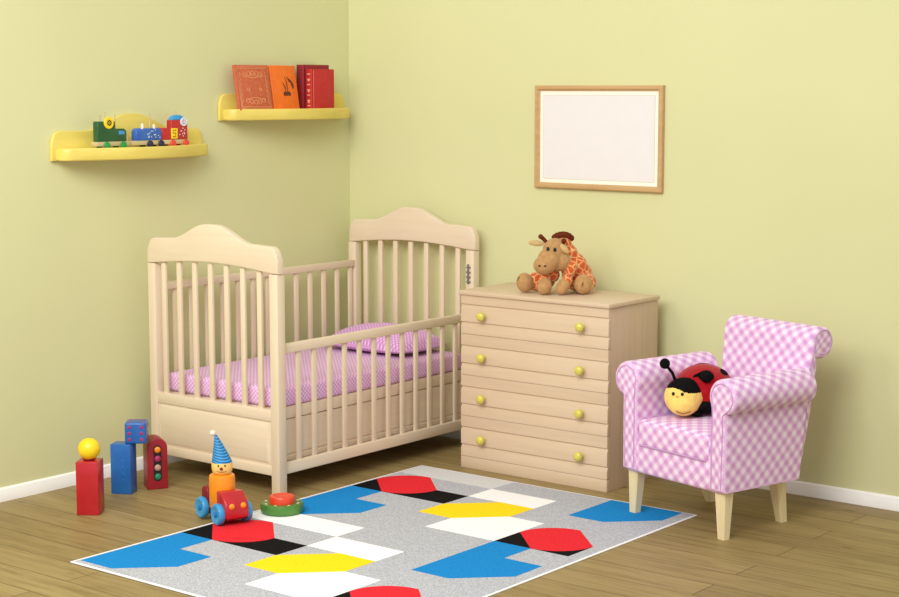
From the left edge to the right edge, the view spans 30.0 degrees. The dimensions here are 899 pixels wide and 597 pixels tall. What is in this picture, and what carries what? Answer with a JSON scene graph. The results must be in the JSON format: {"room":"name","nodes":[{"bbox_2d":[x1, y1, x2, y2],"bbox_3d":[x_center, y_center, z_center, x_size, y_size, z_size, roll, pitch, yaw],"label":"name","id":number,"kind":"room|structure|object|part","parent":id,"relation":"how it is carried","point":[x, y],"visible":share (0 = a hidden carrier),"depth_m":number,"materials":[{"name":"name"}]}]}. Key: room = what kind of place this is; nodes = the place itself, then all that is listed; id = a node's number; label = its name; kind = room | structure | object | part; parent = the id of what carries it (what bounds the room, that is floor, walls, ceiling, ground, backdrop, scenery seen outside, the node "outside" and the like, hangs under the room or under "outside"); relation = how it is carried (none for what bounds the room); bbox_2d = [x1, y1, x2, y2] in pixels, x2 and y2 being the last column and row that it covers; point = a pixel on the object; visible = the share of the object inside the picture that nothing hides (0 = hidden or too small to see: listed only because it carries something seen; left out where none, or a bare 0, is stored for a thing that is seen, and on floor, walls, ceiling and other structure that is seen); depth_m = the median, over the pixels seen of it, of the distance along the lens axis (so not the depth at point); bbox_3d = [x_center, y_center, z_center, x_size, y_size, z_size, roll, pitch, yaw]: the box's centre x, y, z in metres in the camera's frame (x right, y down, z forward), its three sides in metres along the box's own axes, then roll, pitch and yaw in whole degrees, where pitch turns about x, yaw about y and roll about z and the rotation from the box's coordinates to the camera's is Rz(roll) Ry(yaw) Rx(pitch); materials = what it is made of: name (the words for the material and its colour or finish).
{"room":"bedroom","nodes":[
{"label":"bedroom","id":0,"kind":"room"},
{"bbox_2d":[0,0,349,487],"bbox_3d":[-3.295,-0.408,4.656,0.100,2.900,9.100,6,9,38],"label":"wall","id":1,"kind":"structure","parent":0,"point":[75,236],"depth_m":7.04,"materials":[{"name":"paint"}]},
{"bbox_2d":[0,455,186,501],"bbox_3d":[-3.282,1.012,4.759,0.014,0.054,9.000,6,9,38],"label":"baseboard","id":2,"kind":"structure","parent":1,"relation":"attached to","point":[16,491],"depth_m":6.80,"materials":[{"name":"white paint"}]},
{"bbox_2d":[50,113,207,160],"bbox_3d":[-1.276,-0.673,6.955,0.169,0.184,0.815,6,9,38],"label":"wall shelf","id":3,"kind":"object","parent":1,"relation":"attached to","point":[64,145],"visible":0.8,"depth_m":6.84,"materials":[{"name":"yellow wood"}]},
{"bbox_2d":[91,111,188,147],"bbox_3d":[-1.277,-0.699,6.947,0.062,0.150,0.495,6,9,38],"label":"train","id":4,"kind":"object","parent":3,"relation":"on","point":[106,134],"visible":0.98,"depth_m":6.94,"materials":[{"name":"multicoloured wood"}]},
{"bbox_2d":[218,81,349,120],"bbox_3d":[-0.703,-0.908,7.650,0.169,0.184,0.815,6,9,38],"label":"wall shelf","id":5,"kind":"object","parent":1,"relation":"attached to","point":[228,110],"visible":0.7,"depth_m":7.49,"materials":[{"name":"yellow wood"}]},
{"bbox_2d":[232,65,272,110],"bbox_3d":[-0.876,-0.936,7.465,0.051,0.203,0.208,6,9,38],"label":"book","id":6,"kind":"object","parent":5,"relation":"on","point":[251,82],"visible":0.98,"depth_m":7.45,"materials":[{"name":"paper"}]},
{"bbox_2d":[268,65,299,108],"bbox_3d":[-0.755,-0.955,7.617,0.053,0.204,0.161,6,9,38],"label":"book","id":7,"kind":"object","parent":5,"relation":"on","point":[284,93],"visible":0.91,"depth_m":7.61,"materials":[{"name":"orange paper"}]},
{"bbox_2d":[297,65,328,108],"bbox_3d":[-0.634,-0.981,7.792,0.046,0.205,0.173,6,9,38],"label":"book","id":8,"kind":"object","parent":5,"relation":"on","point":[301,69],"visible":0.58,"depth_m":7.72,"materials":[{"name":"paper"}]},
{"bbox_2d":[306,69,333,107],"bbox_3d":[-0.600,-0.967,7.764,0.041,0.185,0.152,6,9,38],"label":"book","id":9,"kind":"object","parent":5,"relation":"on","point":[319,82],"visible":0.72,"depth_m":7.74,"materials":[{"name":"paper"}]},
{"bbox_2d":[0,436,898,596],"bbox_3d":[-0.168,1.391,2.368,8.100,0.100,9.100,6,9,38],"label":"floor","id":10,"kind":"structure","parent":0,"point":[824,548],"depth_m":6.07,"materials":[{"name":"brown wood"}]},
{"bbox_2d":[75,458,104,514],"bbox_3d":[-1.382,0.722,6.455,0.087,0.208,0.086,0,7,3],"label":"block","id":11,"kind":"object","parent":10,"relation":"on","point":[89,474],"visible":0.98,"depth_m":6.42,"materials":[{"name":"red paint"}]},
{"bbox_2d":[78,438,99,460],"bbox_3d":[-1.382,0.577,6.436,0.085,0.085,0.085,6,9,38],"label":"ball","id":12,"kind":"object","parent":11,"relation":"on","point":[88,448],"visible":1,"depth_m":6.41,"materials":[{"name":"yellow paint"}]},
{"bbox_2d":[110,441,136,494],"bbox_3d":[-1.316,0.683,6.780,0.086,0.204,0.070,1,7,12],"label":"block","id":13,"kind":"object","parent":10,"relation":"on","point":[122,455],"visible":1,"depth_m":6.75,"materials":[{"name":"blue paint"}]},
{"bbox_2d":[125,419,148,443],"bbox_3d":[-1.263,0.536,6.779,0.087,0.087,0.087,0,7,-3],"label":"toy dice","id":14,"kind":"object","parent":13,"relation":"on","point":[136,430],"visible":1,"depth_m":6.74,"materials":[{"name":"blue paint"}]},
{"bbox_2d":[143,434,167,489],"bbox_3d":[-1.203,0.669,6.869,0.083,0.211,0.099,-3,8,-21],"label":"block","id":15,"kind":"object","parent":10,"relation":"on","point":[155,462],"visible":0.95,"depth_m":6.83,"materials":[{"name":"red paint"}]},
{"bbox_2d":[147,207,478,493],"bbox_3d":[-0.565,0.172,7.354,0.762,1.076,1.303,6,9,38],"label":"cot","id":16,"kind":"object","parent":10,"relation":"on","point":[278,440],"visible":0.93,"depth_m":7.04,"materials":[{"name":"beige wood"}]},
{"bbox_3d":[-1.236,0.294,7.100,0.046,0.897,0.044,6,9,38],"label":"post","id":17,"kind":"part","parent":16,"relation":"part of","materials":[{"name":"beige wood"}]},
{"bbox_3d":[-0.962,0.441,6.889,0.670,0.046,0.030,6,9,38],"label":"cross rail","id":18,"kind":"part","parent":16,"relation":"part of","materials":[{"name":"beige wood"}]},
{"bbox_3d":[-0.959,-0.212,6.806,0.760,0.177,0.036,6,9,38],"label":"footboard","id":19,"kind":"part","parent":16,"relation":"part of","materials":[{"name":"beige wood"}]},
{"bbox_3d":[-0.964,0.572,6.903,0.670,0.221,0.027,6,9,38],"label":"panel","id":20,"kind":"part","parent":16,"relation":"part of","materials":[{"name":"beige wood"}]},
{"bbox_3d":[-0.680,0.349,6.659,0.046,0.897,0.044,6,9,38],"label":"post","id":21,"kind":"part","parent":16,"relation":"part of","materials":[{"name":"beige wood"}]},
{"bbox_2d":[169,345,460,406],"bbox_3d":[-0.570,0.319,7.373,0.650,0.080,1.203,6,9,38],"label":"mattress","id":22,"kind":"object","parent":16,"relation":"in","point":[336,351],"visible":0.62,"depth_m":7.12,"materials":[{"name":"pink fabric"}]},
{"bbox_2d":[333,322,446,353],"bbox_3d":[-0.297,0.175,7.701,0.505,0.120,0.345,6,9,38],"label":"pillow","id":23,"kind":"object","parent":22,"relation":"on","point":[422,339],"visible":0.49,"depth_m":7.56,"materials":[{"name":"pink fabric"}]},
{"bbox_3d":[-0.567,0.382,7.383,0.656,0.048,1.201,6,9,38],"label":"mattress","id":24,"kind":"part","parent":16,"relation":"part of","materials":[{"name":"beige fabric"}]},
{"bbox_3d":[-0.453,0.172,8.075,0.046,0.897,0.044,6,9,38],"label":"post","id":25,"kind":"part","parent":16,"relation":"part of","materials":[{"name":"beige wood"}]},
{"bbox_3d":[-0.292,0.624,7.193,0.026,0.046,1.219,6,9,38],"label":"rail","id":26,"kind":"part","parent":16,"relation":"part of","materials":[{"name":"beige wood"}]},
{"bbox_3d":[-0.172,-0.335,7.786,0.760,0.177,0.036,6,9,38],"label":"headboard","id":27,"kind":"part","parent":16,"relation":"part of","materials":[{"name":"beige wood"}]},
{"bbox_3d":[0.104,0.227,7.634,0.046,0.897,0.044,6,9,38],"label":"post","id":28,"kind":"part","parent":16,"relation":"part of","materials":[{"name":"beige wood"}]},
{"bbox_2d":[70,465,696,596],"bbox_3d":[-0.180,0.868,6.104,1.367,0.005,1.906,6,9,38],"label":"rug","id":29,"kind":"object","parent":10,"relation":"on","point":[419,531],"visible":0.96,"depth_m":6.04,"materials":[{"name":"multicoloured carpet"}]},
{"bbox_2d":[195,430,252,525],"bbox_3d":[-0.849,0.667,6.324,0.144,0.340,0.233,-5,9,-34],"label":"car","id":30,"kind":"object","parent":29,"relation":"on","point":[220,499],"visible":1,"depth_m":6.30,"materials":[{"name":"red paint"}]},
{"bbox_2d":[260,493,303,516],"bbox_3d":[-0.645,0.788,6.458,0.168,0.067,0.168,6,9,38],"label":"stacking toy","id":31,"kind":"object","parent":29,"relation":"on","point":[278,504],"visible":1,"depth_m":6.41,"materials":[{"name":"green paint"}]},
{"bbox_2d":[458,282,659,491],"bbox_3d":[0.448,0.358,7.103,0.766,0.769,0.416,6,9,38],"label":"dresser","id":32,"kind":"object","parent":10,"relation":"on","point":[542,399],"visible":1,"depth_m":6.93,"materials":[{"name":"brown wood"}]},
{"bbox_3d":[0.134,0.252,7.099,0.039,0.039,0.039,6,9,38],"label":"knob","id":33,"kind":"part","parent":32,"relation":"part of","materials":[{"name":"plastic"}]},
{"bbox_3d":[0.134,0.428,7.121,0.039,0.039,0.039,6,9,38],"label":"knob","id":34,"kind":"part","parent":32,"relation":"part of","materials":[{"name":"ceramic"}]},
{"bbox_3d":[0.134,0.604,7.144,0.039,0.039,0.039,6,9,38],"label":"knob","id":35,"kind":"part","parent":32,"relation":"part of","materials":[{"name":"ceramic"}]},
{"bbox_3d":[0.134,0.077,7.077,0.039,0.039,0.039,6,9,38],"label":"knob","id":36,"kind":"part","parent":32,"relation":"part of","materials":[{"name":"plastic"}]},
{"bbox_3d":[0.348,0.440,6.987,0.750,0.176,0.020,6,9,38],"label":"drawer","id":37,"kind":"part","parent":32,"relation":"part of","materials":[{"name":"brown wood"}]},
{"bbox_3d":[0.348,0.616,7.009,0.750,0.176,0.020,6,9,38],"label":"drawer","id":38,"kind":"part","parent":32,"relation":"part of","materials":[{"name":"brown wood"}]},
{"bbox_3d":[0.348,0.093,6.944,0.750,0.166,0.020,6,9,38],"label":"drawer","id":39,"kind":"part","parent":32,"relation":"part of","materials":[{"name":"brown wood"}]},
{"bbox_3d":[0.348,0.264,6.965,0.750,0.176,0.020,6,9,38],"label":"drawer","id":40,"kind":"part","parent":32,"relation":"part of","materials":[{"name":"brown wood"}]},
{"bbox_2d":[516,231,595,294],"bbox_3d":[0.452,-0.151,7.028,0.336,0.258,0.206,-1,7,-11],"label":"giraffe","id":41,"kind":"object","parent":32,"relation":"on","point":[558,253],"visible":1,"depth_m":6.97,"materials":[{"name":"brown fabric"}]},
{"bbox_3d":[0.527,0.643,6.832,0.039,0.039,0.039,6,9,38],"label":"knob","id":42,"kind":"part","parent":32,"relation":"part of","materials":[{"name":"ceramic"}]},
{"bbox_3d":[0.527,0.291,6.788,0.039,0.039,0.039,6,9,38],"label":"knob","id":43,"kind":"part","parent":32,"relation":"part of","materials":[{"name":"plastic"}]},
{"bbox_3d":[0.527,0.467,6.810,0.039,0.039,0.039,6,9,38],"label":"knob","id":44,"kind":"part","parent":32,"relation":"part of","materials":[{"name":"ceramic"}]},
{"bbox_3d":[0.527,0.116,6.766,0.039,0.039,0.039,6,9,38],"label":"knob","id":45,"kind":"part","parent":32,"relation":"part of","materials":[{"name":"plastic"}]},
{"bbox_2d":[616,314,832,539],"bbox_3d":[1.055,0.465,6.373,0.593,0.739,0.636,-5,9,-36],"label":"armchair","id":46,"kind":"object","parent":10,"relation":"on","point":[753,436],"visible":0.98,"depth_m":6.22,"materials":[{"name":"pink fabric"}]},
{"bbox_3d":[0.721,0.736,6.450,0.053,0.173,0.053,-5,9,-36],"label":"leg","id":47,"kind":"part","parent":46,"relation":"part of","materials":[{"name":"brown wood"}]},
{"bbox_3d":[0.846,0.428,6.525,0.434,0.414,0.136,-5,9,-36],"label":"arm","id":48,"kind":"part","parent":46,"relation":"part of"},
{"bbox_2d":[639,413,711,460],"bbox_3d":[0.990,0.505,6.329,0.420,0.119,0.378,-5,9,-36],"label":"seat cushion","id":49,"kind":"object","parent":46,"relation":"on","point":[665,436],"depth_m":6.22,"materials":[{"name":"pink fabric"}]},
{"bbox_2d":[660,358,730,416],"bbox_3d":[0.953,0.330,6.375,0.236,0.224,0.319,4,8,30],"label":"plush ladybird","id":50,"kind":"object","parent":46,"relation":"on","point":[688,393],"visible":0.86,"depth_m":6.29,"materials":[{"name":"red fabric"}]},
{"bbox_3d":[0.978,0.605,6.332,0.378,0.128,0.524,-5,9,-36],"label":"seat","id":51,"kind":"part","parent":46,"relation":"part of","materials":[{"name":"pink fabric"}]},
{"bbox_3d":[1.005,0.716,6.628,0.093,0.178,0.053,-5,9,-36],"label":"leg","id":52,"kind":"part","parent":46,"relation":"part of","materials":[{"name":"brown wood"}]},
{"bbox_3d":[0.994,0.784,6.085,0.053,0.178,0.053,-5,9,-36],"label":"leg","id":53,"kind":"part","parent":46,"relation":"part of","materials":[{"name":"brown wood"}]},
{"bbox_3d":[1.145,0.478,6.127,0.434,0.414,0.136,-5,9,-36],"label":"arm","id":54,"kind":"part","parent":46,"relation":"part of"},
{"bbox_3d":[1.225,0.366,6.453,0.211,0.563,0.456,-5,9,-36],"label":"backrest","id":55,"kind":"part","parent":46,"relation":"part of","materials":[{"name":"pink fabric"}]},
{"bbox_3d":[1.237,0.756,6.309,0.081,0.178,0.053,-5,9,-36],"label":"leg","id":56,"kind":"part","parent":46,"relation":"part of","materials":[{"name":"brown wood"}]},
{"bbox_2d":[349,0,898,496],"bbox_3d":[2.677,-0.532,5.641,8.000,2.900,0.100,6,9,38],"label":"wall","id":57,"kind":"structure","parent":0,"point":[779,200],"depth_m":6.93,"materials":[{"name":"paint"}]},
{"bbox_2d":[534,85,664,192],"bbox_3d":[0.634,-0.688,7.185,0.652,0.446,0.022,6,9,38],"label":"picture frame","id":58,"kind":"object","parent":57,"relation":"attached to","point":[588,137],"visible":1,"depth_m":7.17,"materials":[{"name":"white paper"}]},
{"bbox_2d":[438,430,898,511],"bbox_3d":[2.647,0.886,5.769,7.986,0.054,0.014,6,9,38],"label":"baseboard","id":59,"kind":"structure","parent":57,"relation":"attached to","point":[888,502],"depth_m":6.64,"materials":[{"name":"white paint"}]}
]}

